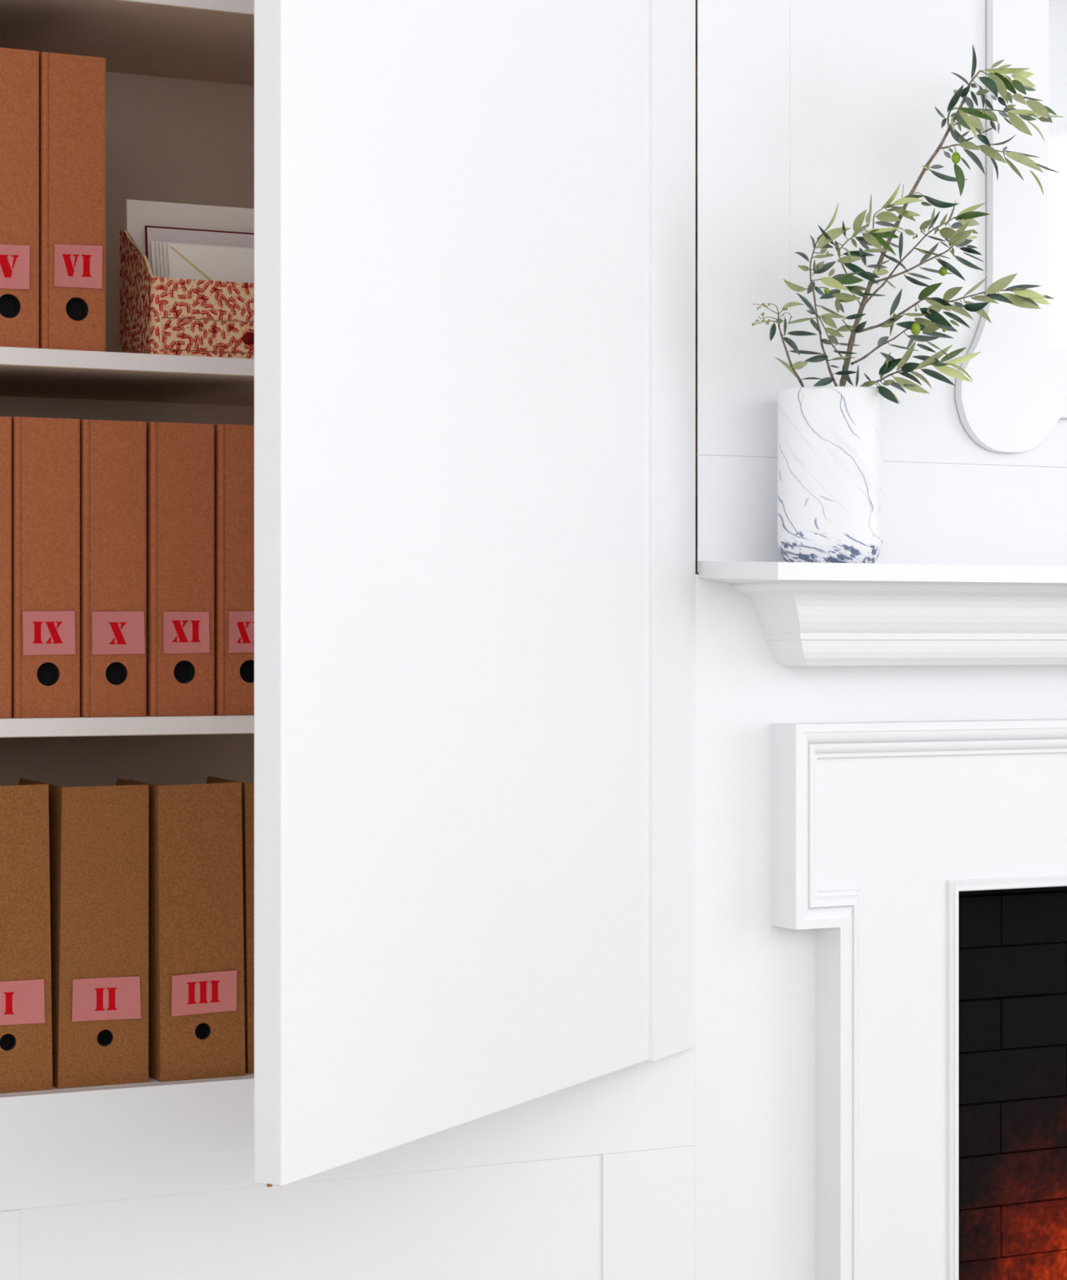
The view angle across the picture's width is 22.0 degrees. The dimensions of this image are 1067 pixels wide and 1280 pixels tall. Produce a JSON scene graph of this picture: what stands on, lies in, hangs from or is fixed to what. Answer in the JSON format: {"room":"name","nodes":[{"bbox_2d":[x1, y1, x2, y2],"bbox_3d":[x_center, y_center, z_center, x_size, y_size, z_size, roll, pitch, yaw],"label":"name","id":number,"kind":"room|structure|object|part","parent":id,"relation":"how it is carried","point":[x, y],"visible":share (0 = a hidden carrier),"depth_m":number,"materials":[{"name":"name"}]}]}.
{"room":"home office","nodes":[
{"label":"home office","id":0,"kind":"room"},
{"bbox_2d":[694,0,1066,1279],"bbox_3d":[-0.426,-0.225,2.983,6.700,2.850,0.080,0,0,-27],"label":"wall","id":1,"kind":"structure","parent":0,"point":[804,108],"depth_m":3.31,"materials":[{"name":"white paint"}]},
{"bbox_2d":[955,0,1066,453],"bbox_3d":[0.866,-0.693,3.574,0.758,0.915,0.014,0,0,-27],"label":"wall mirror","id":2,"kind":"object","parent":1,"relation":"attached to","point":[1015,395],"visible":0.9,"depth_m":3.44,"materials":[{"name":"white mirror"}]},
{"bbox_3d":[0.866,-0.709,3.575,0.492,0.681,0.008,0,0,-27],"label":"glass","id":3,"kind":"part","parent":2,"relation":"part of","materials":[{"name":"white mirror"}]},
{"bbox_3d":[0.482,1.225,1.162,6.700,0.050,4.850,0,0,-27],"label":"floor","id":4,"kind":"structure","parent":0,"visible":0},
{"bbox_2d":[0,0,695,1279],"bbox_3d":[-0.197,-0.100,2.946,0.964,2.600,0.938,0,0,-27],"label":"tall cabinet","id":5,"kind":"object","parent":4,"relation":"on","point":[467,748],"visible":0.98,"depth_m":2.90,"materials":[{"name":"white wood"}]},
{"bbox_2d":[0,416,11,718],"bbox_3d":[-0.644,-0.076,3.002,0.070,0.317,0.286,0,0,-27],"label":"binder","id":6,"kind":"object","parent":5,"relation":"on","point":[5,421],"visible":1,"depth_m":2.89,"materials":[{"name":"brown cardboard"}]},
{"bbox_2d":[0,47,39,348],"bbox_3d":[-0.617,-0.466,3.014,0.070,0.315,0.288,0,0,-27],"label":"binder","id":7,"kind":"object","parent":5,"relation":"on","point":[19,68],"visible":0.99,"depth_m":2.89,"materials":[{"name":"brown cardboard"}]},
{"bbox_2d":[0,777,53,1093],"bbox_3d":[-0.613,0.315,3.014,0.101,0.327,0.255,0,0,-27],"label":"magazine file","id":8,"kind":"object","parent":5,"relation":"on","point":[25,959],"visible":1,"depth_m":2.91,"materials":[{"name":"brown cardboard"}]},
{"bbox_3d":[-0.572,0.315,3.037,0.007,0.327,0.250,0,0,-27],"label":"panel","id":9,"kind":"part","parent":8,"relation":"part of","materials":[{"name":"brown cardboard"}]},
{"bbox_2d":[11,416,79,717],"bbox_3d":[-0.578,-0.077,3.034,0.071,0.318,0.288,0,0,-27],"label":"binder","id":10,"kind":"object","parent":5,"relation":"on","point":[46,451],"visible":0.95,"depth_m":2.91,"materials":[{"name":"brown cardboard"}]},
{"bbox_2d":[39,52,106,351],"bbox_3d":[-0.552,-0.466,3.047,0.070,0.315,0.288,0,0,-27],"label":"binder","id":11,"kind":"object","parent":5,"relation":"on","point":[73,87],"visible":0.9,"depth_m":2.92,"materials":[{"name":"brown cardboard"}]},
{"bbox_2d":[37,778,148,1088],"bbox_3d":[-0.518,0.317,3.063,0.101,0.324,0.255,0,0,-27],"label":"magazine file","id":12,"kind":"object","parent":5,"relation":"on","point":[99,835],"visible":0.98,"depth_m":2.95,"materials":[{"name":"brown cardboard"}]},
{"bbox_3d":[-0.561,0.317,3.045,0.007,0.324,0.250,0,0,-27],"label":"panel","id":13,"kind":"part","parent":12,"relation":"part of","materials":[{"name":"brown cardboard"}]},
{"bbox_3d":[-0.475,0.317,3.088,0.002,0.324,0.250,0,0,-27],"label":"panel","id":14,"kind":"part","parent":12,"relation":"part of","materials":[{"name":"brown cardboard"}]},
{"bbox_2d":[80,419,146,716],"bbox_3d":[-0.511,-0.077,3.067,0.071,0.317,0.288,0,0,-27],"label":"binder","id":15,"kind":"object","parent":5,"relation":"on","point":[113,453],"visible":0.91,"depth_m":2.94,"materials":[{"name":"brown cardboard"}]},
{"bbox_2d":[0,1072,253,1094],"bbox_3d":[-0.332,0.489,3.197,0.908,0.020,0.342,0,0,-27],"label":"shelf","id":16,"kind":"object","parent":5,"relation":"attached to","point":[152,1082],"depth_m":2.95,"materials":[{"name":"white paint"}]},
{"bbox_2d":[0,0,253,85],"bbox_3d":[-0.327,-0.694,3.189,0.908,0.021,0.360,0,0,-27],"label":"shelf","id":17,"kind":"object","parent":5,"relation":"attached to","point":[142,42],"depth_m":3.11,"materials":[{"name":"white paint"}]},
{"bbox_2d":[0,346,253,406],"bbox_3d":[-0.327,-0.298,3.189,0.908,0.019,0.360,0,0,-27],"label":"shelf","id":18,"kind":"object","parent":5,"relation":"attached to","point":[29,376],"depth_m":3.04,"materials":[{"name":"white paint"}]},
{"bbox_2d":[0,715,253,737],"bbox_3d":[-0.327,0.092,3.189,0.908,0.020,0.360,0,0,-27],"label":"shelf","id":19,"kind":"object","parent":5,"relation":"attached to","point":[198,726],"depth_m":2.94,"materials":[{"name":"white paint"}]},
{"bbox_3d":[-0.395,-0.100,3.364,0.944,2.600,0.012,0,0,-27],"label":"panel","id":20,"kind":"part","parent":5,"relation":"part of","materials":[{"name":"white wood"}]},
{"bbox_2d":[146,422,214,715],"bbox_3d":[-0.443,-0.077,3.101,0.073,0.317,0.288,0,0,-27],"label":"binder","id":21,"kind":"object","parent":5,"relation":"on","point":[180,456],"visible":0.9,"depth_m":2.97,"materials":[{"name":"brown cardboard"}]},
{"bbox_2d":[120,229,253,359],"bbox_3d":[-0.332,-0.384,3.080,0.235,0.153,0.121,0,0,-27],"label":"box","id":22,"kind":"object","parent":5,"relation":"on","point":[145,298],"visible":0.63,"depth_m":3.01,"materials":[{"name":"cardboard"}]},
{"bbox_2d":[120,231,150,353],"bbox_3d":[-0.441,-0.384,3.034,0.001,0.152,0.105,0,0,-27],"label":"print","id":23,"kind":"object","parent":22,"relation":"attached to","point":[126,252],"depth_m":3.04},
{"bbox_3d":[-0.439,-0.384,3.035,0.004,0.153,0.105,0,0,-27],"label":"panel","id":24,"kind":"part","parent":22,"relation":"part of","materials":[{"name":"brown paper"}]},
{"bbox_2d":[150,240,157,276],"bbox_3d":[-0.350,-0.398,3.097,0.170,0.094,0.006,0,0,-27],"label":"envelope","id":25,"kind":"object","parent":22,"relation":"in","point":[152,242],"visible":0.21,"depth_m":3.06,"materials":[{"name":"white paper"}]},
{"bbox_2d":[150,317,159,349],"bbox_3d":[-0.412,-0.334,2.984,0.013,0.034,0.002,0,0,25],"label":"print","id":26,"kind":"object","parent":22,"relation":"on","point":[154,322],"depth_m":2.98,"materials":[{"name":"red paper"}]},
{"bbox_3d":[-0.411,-0.334,2.985,0.010,0.036,0.010,0,0,-27],"label":"corner post","id":27,"kind":"part","parent":22,"relation":"part of","materials":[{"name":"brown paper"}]},
{"bbox_2d":[126,199,253,255],"bbox_3d":[-0.365,-0.422,3.116,0.202,0.142,0.005,0,0,-27],"label":"paper","id":28,"kind":"object","parent":22,"relation":"in","point":[140,213],"visible":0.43,"depth_m":3.10,"materials":[{"name":"beige paper"}]},
{"bbox_2d":[144,225,253,271],"bbox_3d":[-0.349,-0.407,3.108,0.188,0.112,0.005,0,0,-27],"label":"card","id":29,"kind":"object","parent":22,"relation":"in","point":[157,233],"visible":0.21,"depth_m":3.09,"materials":[{"name":"white paper"}]},
{"bbox_3d":[-0.311,-0.375,3.037,0.235,0.047,0.014,0,0,-27],"label":"panel","id":30,"kind":"part","parent":22,"relation":"part of","materials":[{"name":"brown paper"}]},
{"bbox_3d":[-0.311,-0.312,3.037,0.235,0.008,0.014,0,0,-27],"label":"panel","id":31,"kind":"part","parent":22,"relation":"part of","materials":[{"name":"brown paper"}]},
{"bbox_2d":[150,277,253,321],"bbox_3d":[-0.315,-0.373,3.033,0.225,0.043,0.010,0,0,-27],"label":"print","id":32,"kind":"object","parent":22,"relation":"on","point":[177,298],"depth_m":3.00,"materials":[{"name":"red paper"}]},
{"bbox_2d":[151,349,253,358],"bbox_3d":[-0.315,-0.312,3.033,0.225,0.008,0.010,0,0,-27],"label":"print","id":33,"kind":"object","parent":22,"relation":"on","point":[237,353],"depth_m":3.01,"materials":[{"name":"red paper"}]},
{"bbox_2d":[158,241,248,318],"bbox_3d":[-0.340,-0.397,3.090,0.170,0.092,0.006,0,0,-27],"label":"envelope","id":34,"kind":"object","parent":22,"relation":"in","point":[161,251],"visible":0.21,"depth_m":3.05,"materials":[{"name":"white paper"}]},
{"bbox_2d":[155,240,253,318],"bbox_3d":[-0.345,-0.398,3.094,0.170,0.093,0.006,0,0,-27],"label":"envelope","id":35,"kind":"object","parent":22,"relation":"in","point":[157,245],"visible":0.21,"depth_m":3.06,"materials":[{"name":"white paper"}]},
{"bbox_3d":[-0.328,-0.334,3.072,0.218,0.034,0.089,0,0,-27],"label":"drawer","id":36,"kind":"part","parent":22,"relation":"part of","materials":[{"name":"cardboard"}]},
{"bbox_2d":[161,317,253,353],"bbox_3d":[-0.308,-0.334,3.032,0.218,0.034,0.001,0,0,-27],"label":"print","id":37,"kind":"object","parent":22,"relation":"attached to","point":[229,326],"depth_m":3.01},
{"bbox_2d":[162,242,253,318],"bbox_3d":[-0.335,-0.397,3.086,0.170,0.091,0.006,0,0,-27],"label":"envelope","id":38,"kind":"object","parent":22,"relation":"in","point":[164,244],"visible":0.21,"depth_m":3.05,"materials":[{"name":"white paper"}]},
{"bbox_2d":[167,243,253,323],"bbox_3d":[-0.329,-0.396,3.078,0.170,0.089,0.006,0,0,-27],"label":"envelope","id":39,"kind":"object","parent":22,"relation":"in","point":[185,261],"visible":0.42,"depth_m":3.06,"materials":[{"name":"white paper"}]},
{"bbox_2d":[128,776,245,1081],"bbox_3d":[-0.417,0.317,3.107,0.100,0.325,0.255,0,0,-27],"label":"magazine file","id":40,"kind":"object","parent":5,"relation":"on","point":[197,1004],"visible":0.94,"depth_m":3.00,"materials":[{"name":"brown cardboard"}]},
{"bbox_3d":[-0.461,0.318,3.088,0.005,0.323,0.250,0,0,-27],"label":"panel","id":41,"kind":"part","parent":40,"relation":"part of","materials":[{"name":"brown cardboard"}]},
{"bbox_3d":[-0.377,0.317,3.130,0.007,0.325,0.250,0,0,-27],"label":"panel","id":42,"kind":"part","parent":40,"relation":"part of","materials":[{"name":"brown cardboard"}]},
{"bbox_2d":[214,423,253,715],"bbox_3d":[-0.373,-0.077,3.136,0.074,0.318,0.288,0,0,-27],"label":"binder","id":43,"kind":"object","parent":5,"relation":"on","point":[233,443],"visible":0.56,"depth_m":3.00,"materials":[{"name":"brown cardboard"}]},
{"bbox_2d":[241,782,253,1073],"bbox_3d":[-0.328,0.317,3.165,0.104,0.324,0.255,0,0,-27],"label":"magazine file","id":44,"kind":"object","parent":5,"relation":"on","point":[247,788],"visible":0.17,"depth_m":3.03,"materials":[{"name":"brown cardboard"}]},
{"bbox_3d":[-0.373,0.318,3.145,0.006,0.323,0.250,0,0,-27],"label":"panel","id":45,"kind":"part","parent":44,"relation":"part of","materials":[{"name":"brown cardboard"}]},
{"bbox_3d":[-0.234,0.849,3.045,0.702,0.503,0.014,0,0,-27],"label":"panel","id":46,"kind":"part","parent":5,"relation":"part of","materials":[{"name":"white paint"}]},
{"bbox_3d":[-0.235,0.539,3.044,0.944,0.119,0.018,0,0,-27],"label":"rail","id":47,"kind":"part","parent":5,"relation":"part of","materials":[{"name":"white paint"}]},
{"bbox_3d":[-0.031,-0.435,2.834,0.030,1.831,0.931,0,0,26],"label":"door panel","id":48,"kind":"part","parent":5,"relation":"part of","materials":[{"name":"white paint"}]},
{"bbox_2d":[698,560,1066,1279],"bbox_3d":[0.869,0.553,3.568,1.492,1.294,0.329,0,0,-27],"label":"fireplace","id":49,"kind":"object","parent":4,"relation":"on","point":[926,861],"visible":1,"depth_m":3.35,"materials":[{"name":"white wood"}]},
{"bbox_2d":[777,386,883,563],"bbox_3d":[0.349,-0.191,3.227,0.123,0.205,0.123,0,0,6],"label":"vase","id":50,"kind":"object","parent":49,"relation":"on","point":[829,438],"visible":0.89,"depth_m":3.17,"materials":[{"name":"white ceramic"}]},
{"bbox_2d":[751,302,823,386],"bbox_3d":[0.306,-0.338,3.173,0.072,0.097,0.148,0,0,23],"label":"branch","id":51,"kind":"object","parent":50,"relation":"in","point":[798,365],"visible":1,"depth_m":3.15,"materials":[{"name":"green plant"}]},
{"bbox_3d":[0.298,-0.333,3.178,0.006,0.087,0.059,0,0,39],"label":"stem","id":52,"kind":"part","parent":51,"relation":"part of","materials":[{"name":"green plant"}]},
{"bbox_2d":[783,194,901,386],"bbox_3d":[0.350,-0.399,3.168,0.193,0.221,0.114,0,0,-27],"label":"branch","id":53,"kind":"object","parent":50,"relation":"in","point":[873,237],"visible":0.99,"depth_m":3.16,"materials":[{"name":"green plant"}]},
{"bbox_3d":[0.341,-0.380,3.184,0.016,0.181,0.059,0,0,38],"label":"stem","id":54,"kind":"part","parent":53,"relation":"part of","materials":[{"name":"green plant"}]},
{"bbox_2d":[855,340,980,404],"bbox_3d":[0.446,-0.311,3.178,0.144,0.079,0.131,0,0,9],"label":"branch","id":55,"kind":"object","parent":50,"relation":"in","point":[890,363],"visible":0.98,"depth_m":3.18,"materials":[{"name":"green plant"}]},
{"bbox_3d":[0.429,-0.306,3.188,0.104,0.030,0.016,0,0,16],"label":"stem","id":56,"kind":"part","parent":55,"relation":"part of","materials":[{"name":"green plant"}]},
{"bbox_2d":[813,44,1063,386],"bbox_3d":[0.480,-0.495,3.232,0.331,0.408,0.157,0,0,-8],"label":"branch","id":57,"kind":"object","parent":50,"relation":"in","point":[1024,297],"visible":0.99,"depth_m":3.22,"materials":[{"name":"green plant"}]},
{"bbox_3d":[0.398,-0.398,3.231,0.078,0.214,0.012,0,0,-1],"label":"stem","id":58,"kind":"part","parent":57,"relation":"part of","materials":[{"name":"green plant"}]},
{"bbox_3d":[0.482,-0.591,3.250,0.102,0.174,0.007,0,0,-16],"label":"stem","id":59,"kind":"part","parent":57,"relation":"part of","materials":[{"name":"green plant"}]},
{"bbox_2d":[698,560,1066,583],"bbox_3d":[0.903,-0.081,3.501,1.492,0.026,0.179,0,0,-27],"label":"mantel shelf","id":60,"kind":"object","parent":49,"relation":"attached to","point":[735,572],"depth_m":3.18,"materials":[{"name":"white wood"}]},
{"bbox_3d":[0.894,-0.021,3.519,1.399,0.103,0.139,0,0,-27],"label":"bed moulding","id":61,"kind":"part","parent":49,"relation":"part of","materials":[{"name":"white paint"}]},
{"bbox_3d":[0.875,0.650,3.556,1.290,1.100,0.056,0,0,-27],"label":"architrave moulding","id":62,"kind":"part","parent":49,"relation":"part of","materials":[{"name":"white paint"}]},
{"bbox_3d":[0.870,0.670,3.567,1.210,1.060,0.030,0,0,-27],"label":"surround panel","id":63,"kind":"part","parent":49,"relation":"part of","materials":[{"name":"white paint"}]}
]}

